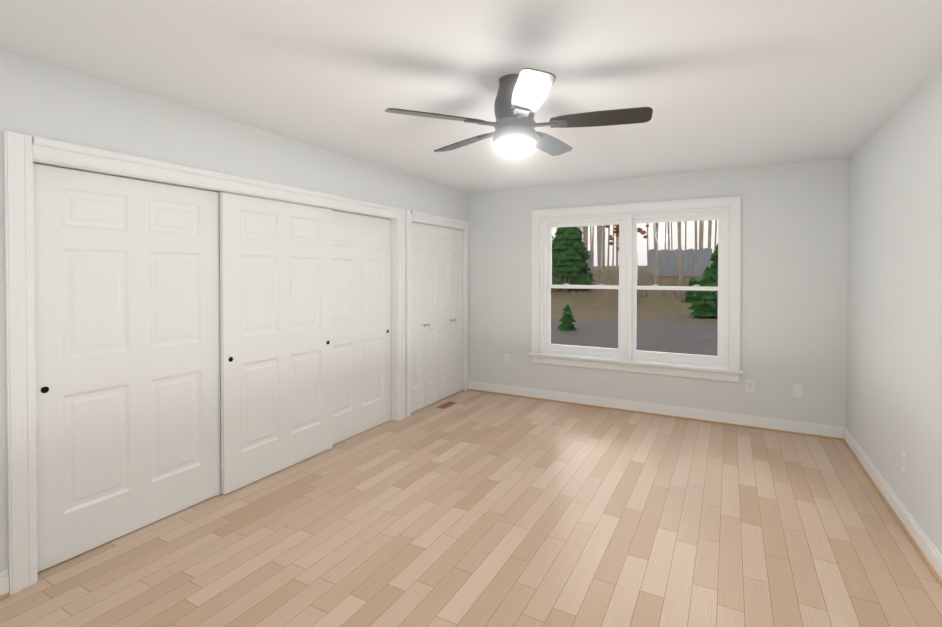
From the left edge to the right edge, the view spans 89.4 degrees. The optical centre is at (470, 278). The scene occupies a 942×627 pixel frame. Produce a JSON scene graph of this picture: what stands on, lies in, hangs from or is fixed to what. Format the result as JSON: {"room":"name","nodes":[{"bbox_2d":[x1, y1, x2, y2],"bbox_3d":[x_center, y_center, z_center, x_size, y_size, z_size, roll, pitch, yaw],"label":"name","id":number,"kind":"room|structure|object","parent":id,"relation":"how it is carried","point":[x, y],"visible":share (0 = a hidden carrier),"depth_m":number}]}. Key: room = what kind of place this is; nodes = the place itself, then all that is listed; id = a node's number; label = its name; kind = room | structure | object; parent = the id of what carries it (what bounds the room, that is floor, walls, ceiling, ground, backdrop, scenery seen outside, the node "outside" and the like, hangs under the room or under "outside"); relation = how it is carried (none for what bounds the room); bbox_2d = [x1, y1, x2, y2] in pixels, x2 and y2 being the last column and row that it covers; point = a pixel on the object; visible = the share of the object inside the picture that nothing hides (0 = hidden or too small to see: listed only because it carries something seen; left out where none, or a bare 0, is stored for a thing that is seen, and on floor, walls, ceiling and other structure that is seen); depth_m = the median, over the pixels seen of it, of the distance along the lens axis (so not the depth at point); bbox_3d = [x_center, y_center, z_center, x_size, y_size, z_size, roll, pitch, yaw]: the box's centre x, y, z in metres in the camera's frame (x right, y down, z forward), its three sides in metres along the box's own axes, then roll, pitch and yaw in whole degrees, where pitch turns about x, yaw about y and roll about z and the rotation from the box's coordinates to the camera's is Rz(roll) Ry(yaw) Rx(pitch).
{"room":"empty bedroom","nodes":[
{"label":"empty bedroom","id":0,"kind":"room"},
{"bbox_2d":[219,217,220,424],"bbox_3d":[-1.664,0.230,3.973,0.780,2.540,4.940,0,1,29],"label":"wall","id":1,"kind":"structure","parent":0,"point":[219,268],"depth_m":3.88},
{"bbox_2d":[0,49,467,572],"bbox_3d":[-1.531,0.189,3.275,0.120,2.440,6.040,0,1,29],"label":"wall","id":2,"kind":"structure","parent":0,"point":[42,100],"depth_m":2.72},
{"bbox_2d":[0,570,9,600],"bbox_3d":[-2.437,1.374,1.470,0.028,0.114,1.519,0,1,29],"label":"baseboard","id":3,"kind":"structure","parent":2,"relation":"attached to","point":[4,578],"depth_m":2.12},
{"bbox_2d":[33,163,220,571],"bbox_3d":[-1.879,0.429,2.691,0.038,1.970,0.960,0,1,29],"label":"sliding closet door","id":4,"kind":"structure","parent":2,"relation":"in","point":[127,330],"depth_m":2.60},
{"bbox_2d":[3,130,469,594],"bbox_3d":[-1.104,0.358,4.039,0.143,2.082,4.288,0,1,29],"label":"trim","id":5,"kind":"structure","parent":2,"relation":"attached to","point":[22,153],"depth_m":2.21},
{"bbox_2d":[219,192,332,494],"bbox_3d":[-1.385,0.419,3.510,0.038,1.970,0.960,0,1,29],"label":"sliding closet door","id":6,"kind":"structure","parent":2,"relation":"in","point":[276,334],"depth_m":3.42},
{"bbox_2d":[332,210,390,444],"bbox_3d":[-1.027,0.410,4.257,0.038,1.970,0.960,0,1,29],"label":"sliding closet door","id":7,"kind":"structure","parent":2,"relation":"in","point":[361,313],"depth_m":4.28},
{"bbox_2d":[411,222,437,412],"bbox_3d":[-0.496,0.398,5.104,0.073,1.965,0.564,0,1,29],"label":"bifold closet door","id":8,"kind":"structure","parent":2,"relation":"in","point":[424,315],"depth_m":5.11},
{"bbox_2d":[438,226,462,400],"bbox_3d":[-0.225,0.392,5.602,0.073,1.965,0.564,0,1,29],"label":"bifold closet door","id":9,"kind":"structure","parent":2,"relation":"in","point":[450,311],"depth_m":5.58},
{"bbox_2d":[0,390,941,626],"bbox_3d":[0.168,1.468,2.480,3.880,0.100,5.880,0,1,29],"label":"floor","id":10,"kind":"structure","parent":0,"point":[470,508],"depth_m":2.58},
{"bbox_2d":[436,401,457,408],"bbox_3d":[-0.265,1.383,5.219,0.110,0.004,0.280,0,1,29],"label":"floor vent","id":11,"kind":"object","parent":10,"relation":"in","point":[447,404],"visible":1,"depth_m":5.20},
{"bbox_2d":[0,0,941,192],"bbox_3d":[-0.096,-1.083,2.592,4.840,0.120,6.240,0,1,29],"label":"ceiling","id":12,"kind":"structure","parent":0,"point":[720,84],"depth_m":2.31},
{"bbox_2d":[385,68,652,155],"bbox_3d":[0.256,-0.848,2.481,1.284,0.348,1.254,0,1,29],"label":"ceiling fan","id":13,"kind":"object","parent":12,"relation":"hanging from","point":[520,97],"visible":1,"depth_m":2.36},
{"bbox_2d":[468,158,848,426],"bbox_3d":[1.338,0.165,5.242,4.840,2.440,0.160,0,1,29],"label":"wall","id":14,"kind":"structure","parent":0,"point":[794,273],"depth_m":4.47},
{"bbox_2d":[504,354,509,363],"bbox_3d":[0.428,0.955,5.651,0.072,0.116,0.009,0,1,29],"label":"electrical outlet","id":15,"kind":"object","parent":14,"relation":"attached to","point":[506,358],"visible":1,"depth_m":5.65},
{"bbox_2d":[528,196,742,381],"bbox_3d":[1.649,0.093,5.038,2.142,1.754,0.200,0,1,29],"label":"window unit","id":16,"kind":"structure","parent":14,"relation":"in","point":[627,287],"depth_m":4.99},
{"bbox_2d":[468,381,839,439],"bbox_3d":[1.578,1.330,5.018,3.690,0.114,0.030,0,1,29],"label":"baseboard","id":17,"kind":"structure","parent":14,"relation":"attached to","point":[733,419],"depth_m":4.79},
{"bbox_2d":[746,379,754,391],"bbox_3d":[2.615,1.004,4.461,0.072,0.116,0.009,0,1,29],"label":"electrical outlet","id":18,"kind":"object","parent":14,"relation":"attached to","point":[750,385],"visible":1,"depth_m":4.46},
{"bbox_2d":[793,384,802,397],"bbox_3d":[2.941,1.011,4.286,0.072,0.116,0.007,0,1,29],"label":"electrical outlet","id":19,"kind":"object","parent":14,"relation":"attached to","point":[797,391],"visible":1,"depth_m":4.28},
{"bbox_2d":[846,68,941,553],"bbox_3d":[1.877,0.211,1.421,0.160,2.440,6.040,0,1,29],"label":"wall","id":20,"kind":"structure","parent":0,"point":[894,354],"depth_m":2.82},
{"bbox_2d":[840,426,941,586],"bbox_3d":[1.842,1.372,1.567,0.028,0.114,5.840,0,1,29],"label":"baseboard","id":21,"kind":"structure","parent":20,"relation":"attached to","point":[928,551],"depth_m":2.78},
{"bbox_2d":[902,450,906,473],"bbox_3d":[2.495,1.055,2.745,0.009,0.116,0.072,0,1,29],"label":"electrical outlet","id":22,"kind":"object","parent":20,"relation":"attached to","point":[904,461],"visible":1,"depth_m":2.73},
{"label":"outside","id":23,"kind":"structure","parent":0,"visible":0},
{"bbox_2d":[551,265,717,355],"bbox_3d":[6.428,-0.616,64.854,95.000,3.804,110.240,0,1,29],"label":"ground","id":24,"kind":"structure","parent":23,"point":[708,338],"depth_m":13.91},
{"bbox_2d":[551,220,717,330],"bbox_3d":[7.018,-12.866,44.749,40.192,27.770,61.098,0,1,29],"label":"trees","id":25,"kind":"object","parent":24,"relation":"on","point":[570,252],"depth_m":23.20},
{"bbox_2d":[585,248,711,275],"bbox_3d":[11.480,-0.992,32.069,8.586,2.140,2.553,0,1,29],"label":"fence","id":26,"kind":"object","parent":24,"relation":"on","point":[665,256],"depth_m":30.62}
]}

